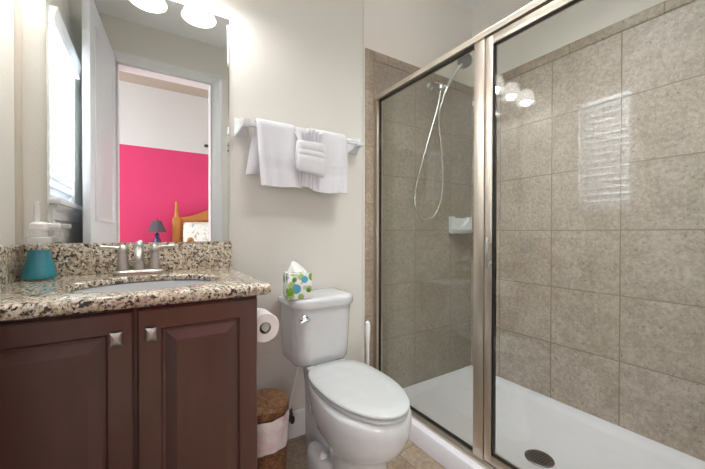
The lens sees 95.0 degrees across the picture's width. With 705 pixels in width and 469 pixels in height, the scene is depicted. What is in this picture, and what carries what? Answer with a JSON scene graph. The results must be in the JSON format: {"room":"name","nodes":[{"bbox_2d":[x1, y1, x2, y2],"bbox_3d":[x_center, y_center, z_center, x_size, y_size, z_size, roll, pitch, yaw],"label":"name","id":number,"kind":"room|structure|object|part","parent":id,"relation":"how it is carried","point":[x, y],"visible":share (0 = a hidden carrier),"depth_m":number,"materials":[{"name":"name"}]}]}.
{"room":"bathroom","nodes":[
{"label":"bathroom","id":0,"kind":"room"},
{"bbox_2d":[0,0,15,245],"bbox_3d":[-0.739,-0.306,0.345,0.140,2.645,1.656,0,1,-32],"label":"wall","id":1,"kind":"structure","parent":0,"point":[7,150],"depth_m":1.00,"materials":[{"name":"paint"}]},
{"bbox_2d":[14,0,22,243],"bbox_3d":[-1.108,-0.801,1.069,0.012,1.665,0.030,0,1,-32],"label":"trim","id":2,"kind":"structure","parent":1,"relation":"attached to","point":[18,133],"depth_m":1.07,"materials":[{"name":"paint"}]},
{"bbox_2d":[22,0,471,410],"bbox_3d":[-0.165,-0.316,1.768,2.630,2.645,0.140,0,1,-32],"label":"wall","id":3,"kind":"structure","parent":0,"point":[298,63],"depth_m":1.80,"materials":[{"name":"paint"}]},
{"bbox_2d":[24,241,231,275],"bbox_3d":[-0.827,0.088,1.258,0.682,0.113,0.020,0,1,-32],"label":"backsplash","id":4,"kind":"structure","parent":3,"relation":"attached to","point":[70,259],"depth_m":1.23,"materials":[{"name":"stone"}]},
{"bbox_2d":[46,0,228,243],"bbox_3d":[-0.803,-0.461,1.277,0.601,0.984,0.006,0,1,-32],"label":"wall mirror","id":5,"kind":"object","parent":3,"relation":"attached to","point":[137,91],"visible":1,"depth_m":1.25,"materials":[{"name":"silver mirror"}]},
{"bbox_2d":[289,366,298,423],"bbox_3d":[-0.290,0.744,1.552,0.046,0.302,0.078,0,1,-32],"label":"water supply valve","id":6,"kind":"object","parent":3,"relation":"attached to","point":[291,417],"visible":0.78,"depth_m":1.54,"materials":[{"name":"white plastic"}]},
{"bbox_2d":[288,408,304,439],"bbox_3d":[-0.258,0.945,1.629,0.727,0.126,0.014,0,1,-32],"label":"baseboard","id":7,"kind":"structure","parent":3,"relation":"attached to","point":[296,429],"depth_m":1.61,"materials":[{"name":"white paint"}]},
{"bbox_2d":[234,117,363,154],"bbox_3d":[-0.229,-0.484,1.587,0.658,0.086,0.096,0,1,-32],"label":"towel bar","id":8,"kind":"object","parent":3,"relation":"attached to","point":[241,125],"visible":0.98,"depth_m":1.45,"materials":[{"name":"ceramic"}]},
{"bbox_2d":[246,118,300,188],"bbox_3d":[-0.357,-0.364,1.476,0.237,0.302,0.089,0,1,-32],"label":"bath towel","id":9,"kind":"object","parent":8,"relation":"hanging from","point":[272,151],"visible":0.98,"depth_m":1.44,"materials":[{"name":"white fabric"}]},
{"bbox_2d":[295,127,312,188],"bbox_3d":[-0.236,-0.364,1.547,0.084,0.292,0.069,0,1,-32],"label":"hand towel","id":10,"kind":"object","parent":8,"relation":"hanging from","point":[306,179],"visible":0.15,"depth_m":1.53,"materials":[{"name":"white fabric"}]},
{"bbox_2d":[294,128,325,176],"bbox_3d":[-0.196,-0.383,1.507,0.148,0.225,0.058,0,1,-32],"label":"washcloth","id":11,"kind":"object","parent":10,"relation":"hanging from","point":[310,158],"visible":1,"depth_m":1.49,"materials":[{"name":"white fabric"}]},
{"bbox_2d":[312,129,347,193],"bbox_3d":[-0.123,-0.359,1.619,0.196,0.314,0.081,0,1,-32],"label":"bath towel","id":12,"kind":"object","parent":8,"relation":"hanging from","point":[334,180],"visible":0.7,"depth_m":1.60,"materials":[{"name":"white fabric"}]},
{"bbox_2d":[414,54,472,220],"bbox_3d":[0.558,-0.628,2.083,0.421,1.082,0.133,0,0,-16],"label":"shower","id":13,"kind":"object","parent":3,"relation":"attached to","point":[465,62],"visible":0.98,"depth_m":2.06,"materials":[{"name":"silver metal"}]},
{"bbox_3d":[0.530,-0.969,2.089,0.052,0.052,0.089,0,1,-32],"label":"shower arm","id":14,"kind":"part","parent":13,"relation":"part of","materials":[{"name":"silver metal"}]},
{"bbox_3d":[0.648,-1.004,2.083,0.145,0.216,0.030,0,0,-17],"label":"handle","id":15,"kind":"part","parent":13,"relation":"part of","materials":[{"name":"silver metal"}]},
{"bbox_2d":[449,216,473,233],"bbox_3d":[0.782,-0.064,2.247,0.210,0.120,0.103,0,1,-32],"label":"soap dish","id":16,"kind":"object","parent":3,"relation":"attached to","point":[456,225],"visible":0.9,"depth_m":2.23,"materials":[{"name":"ceramic"}]},
{"bbox_3d":[0.785,-0.020,2.243,0.210,0.032,0.092,0,1,-32],"label":"dish","id":17,"kind":"part","parent":16,"relation":"part of","materials":[{"name":"ceramic"}]},
{"bbox_2d":[286,434,445,468],"bbox_3d":[0.259,1.062,1.104,2.630,0.100,1.736,0,1,-32],"label":"floor","id":18,"kind":"structure","parent":0,"point":[412,456],"depth_m":1.46,"materials":[{"name":"tile"}]},
{"bbox_2d":[0,295,256,468],"bbox_3d":[-0.692,0.597,1.018,0.645,0.829,0.576,0,1,-32],"label":"vanity cabinet","id":19,"kind":"object","parent":18,"relation":"on","point":[171,386],"visible":0.99,"depth_m":0.81,"materials":[{"name":"brown wood"}]},
{"bbox_3d":[-0.688,0.545,0.727,0.325,0.707,0.021,0,1,-32],"label":"cabinet door","id":20,"kind":"part","parent":19,"relation":"part of","materials":[{"name":"brown wood"}]},
{"bbox_3d":[-0.566,0.249,0.773,0.025,0.034,0.030,0,1,-32],"label":"door knob","id":21,"kind":"part","parent":19,"relation":"part of","materials":[{"name":"silver metal"}]},
{"bbox_2d":[0,241,271,321],"bbox_3d":[-0.683,0.107,1.032,0.684,0.148,0.557,0,1,-32],"label":"countertop","id":22,"kind":"structure","parent":19,"relation":"on","point":[79,265],"depth_m":1.00,"materials":[{"name":"stone"}]},
{"bbox_2d":[19,222,60,280],"bbox_3d":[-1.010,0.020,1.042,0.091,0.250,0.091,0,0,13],"label":"soap bottle","id":23,"kind":"object","parent":22,"relation":"on","point":[39,265],"visible":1,"depth_m":1.02,"materials":[{"name":"teal plastic"}]},
{"bbox_2d":[98,241,175,274],"bbox_3d":[-0.788,0.084,1.191,0.176,0.121,0.175,0,0,12],"label":"faucet","id":24,"kind":"object","parent":22,"relation":"on","point":[122,268],"visible":1,"depth_m":1.18,"materials":[{"name":"silver metal"}]},
{"bbox_3d":[-0.860,0.049,1.151,0.072,0.022,0.016,0,1,-38],"label":"lever","id":25,"kind":"part","parent":24,"relation":"part of","materials":[{"name":"silver metal"}]},
{"bbox_3d":[-0.833,0.085,1.172,0.044,0.098,0.044,0,1,-32],"label":"handle","id":26,"kind":"part","parent":24,"relation":"part of","materials":[{"name":"silver metal"}]},
{"bbox_3d":[-0.791,0.137,1.198,0.158,0.015,0.054,0,1,-32],"label":"plate","id":27,"kind":"part","parent":24,"relation":"part of","materials":[{"name":"silver metal"}]},
{"bbox_3d":[-0.763,0.079,1.154,0.044,0.111,0.149,0,1,-32],"label":"spout","id":28,"kind":"part","parent":24,"relation":"part of","materials":[{"name":"silver metal"}]},
{"bbox_3d":[-0.750,0.085,1.224,0.044,0.098,0.044,0,1,-32],"label":"handle","id":29,"kind":"part","parent":24,"relation":"part of","materials":[{"name":"silver metal"}]},
{"bbox_3d":[-0.720,0.048,1.240,0.072,0.022,0.016,0,0,-27],"label":"lever","id":30,"kind":"part","parent":24,"relation":"part of","materials":[{"name":"silver metal"}]},
{"bbox_2d":[69,279,211,291],"bbox_3d":[-0.635,0.248,1.008,0.430,0.160,0.354,0,1,-32],"label":"sink","id":31,"kind":"object","parent":22,"relation":"in","point":[158,284],"visible":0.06,"depth_m":1.14,"materials":[{"name":"ceramic"}]},
{"bbox_3d":[-0.505,0.249,0.811,0.025,0.034,0.030,0,1,-32],"label":"door knob","id":32,"kind":"part","parent":19,"relation":"part of","materials":[{"name":"silver metal"}]},
{"bbox_3d":[-0.417,0.544,0.897,0.300,0.707,0.021,0,1,-32],"label":"cabinet door","id":33,"kind":"part","parent":19,"relation":"part of","materials":[{"name":"brown wood"}]},
{"bbox_2d":[260,322,269,330],"bbox_3d":[-0.374,0.333,1.203,0.091,0.044,0.138,0,1,-32],"label":"toilet paper holder","id":34,"kind":"object","parent":19,"relation":"attached to","point":[265,326],"visible":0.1,"depth_m":1.16,"materials":[{"name":"silver metal"}]},
{"bbox_2d":[257,308,278,342],"bbox_3d":[-0.341,0.337,1.207,0.108,0.108,0.100,0,1,-32],"label":"toilet paper roll","id":35,"kind":"object","parent":34,"relation":"hanging from","point":[263,316],"visible":0.66,"depth_m":1.17,"materials":[{"name":"paper"}]},
{"bbox_2d":[257,388,288,468],"bbox_3d":[-0.361,0.833,1.304,0.211,0.353,0.211,0,1,-32],"label":"wicker basket","id":36,"kind":"object","parent":18,"relation":"on","point":[272,403],"visible":0.7,"depth_m":1.24,"materials":[{"name":"woven wicker"},{"name":"white fabric"}]},
{"bbox_2d":[278,288,411,468],"bbox_3d":[-0.034,0.646,1.335,0.326,0.728,0.718,0,1,-33],"label":"toilet","id":37,"kind":"object","parent":18,"relation":"on","point":[357,416],"visible":0.99,"depth_m":1.24,"materials":[{"name":"ceramic"}]},
{"bbox_2d":[283,261,311,299],"bbox_3d":[-0.248,0.200,1.447,0.106,0.160,0.106,0,0,-23],"label":"tissue box","id":38,"kind":"object","parent":37,"relation":"on","point":[297,282],"visible":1,"depth_m":1.41,"materials":[{"name":"multicoloured cardboard"}]},
{"bbox_3d":[-0.207,0.369,1.385,0.054,0.038,0.037,0,1,-33],"label":"flush lever","id":39,"kind":"part","parent":37,"relation":"part of","materials":[{"name":"silver metal"}]},
{"bbox_3d":[-0.168,0.459,1.547,0.302,0.267,0.208,0,1,-33],"label":"tank","id":40,"kind":"part","parent":37,"relation":"part of","materials":[{"name":"ceramic"}]},
{"bbox_3d":[-0.165,0.303,1.542,0.322,0.046,0.224,0,1,-33],"label":"tank lid","id":41,"kind":"part","parent":37,"relation":"part of","materials":[{"name":"ceramic"}]},
{"bbox_3d":[0.020,0.594,1.236,0.284,0.017,0.485,0,1,-33],"label":"seat","id":42,"kind":"part","parent":37,"relation":"part of","materials":[{"name":"plastic"}]},
{"bbox_3d":[0.019,0.576,1.236,0.291,0.017,0.494,0,1,-33],"label":"seat lid","id":43,"kind":"part","parent":37,"relation":"part of","materials":[{"name":"plastic"}]},
{"bbox_3d":[0.001,0.807,1.266,0.310,0.407,0.548,0,1,-33],"label":"bowl","id":44,"kind":"part","parent":37,"relation":"part of","materials":[{"name":"ceramic"}]},
{"bbox_2d":[365,321,369,364],"bbox_3d":[0.081,0.737,1.749,0.094,0.540,0.094,0,1,-32],"label":"toilet brush","id":45,"kind":"object","parent":18,"relation":"on","point":[367,323],"visible":0.25,"depth_m":1.74,"materials":[{"name":"white plastic"}]},
{"bbox_2d":[403,365,704,468],"bbox_3d":[0.897,0.966,1.471,0.916,0.088,1.554,0,1,-32],"label":"shower pan","id":46,"kind":"object","parent":18,"relation":"on","point":[534,430],"visible":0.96,"depth_m":1.58,"materials":[{"name":"plastic"}]},
{"bbox_2d":[374,0,583,468],"bbox_3d":[0.550,0.058,1.245,0.075,1.730,1.553,0,1,-32],"label":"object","id":47,"kind":"object","parent":46,"relation":"on","point":[484,45],"visible":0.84,"depth_m":1.28,"materials":[{"name":"silver glass"}]},
{"bbox_3d":[0.524,0.061,1.310,0.042,1.676,0.048,0,1,-32],"label":"post","id":48,"kind":"part","parent":47,"relation":"part of","materials":[{"name":"silver metal"}]},
{"bbox_3d":[0.524,0.070,1.244,0.030,0.118,0.016,0,1,-32],"label":"door pull","id":49,"kind":"part","parent":47,"relation":"part of","materials":[{"name":"silver metal"}]},
{"bbox_3d":[0.750,0.065,0.948,0.034,1.662,0.798,0,1,-33],"label":"shower door","id":50,"kind":"part","parent":47,"relation":"part of","materials":[{"name":"clear glass"}]},
{"bbox_2d":[456,0,485,9],"bbox_3d":[0.278,-1.683,1.058,2.630,0.100,1.796,0,1,-32],"label":"ceiling","id":51,"kind":"structure","parent":0,"point":[471,4],"depth_m":2.29,"materials":[{"name":"paint"}]},
{"bbox_2d":[471,0,704,461],"bbox_3d":[1.337,-0.314,1.738,0.121,2.645,1.796,0,1,-32],"label":"wall","id":52,"kind":"structure","parent":0,"point":[600,229],"depth_m":1.67,"materials":[{"name":"tile"}]}
]}

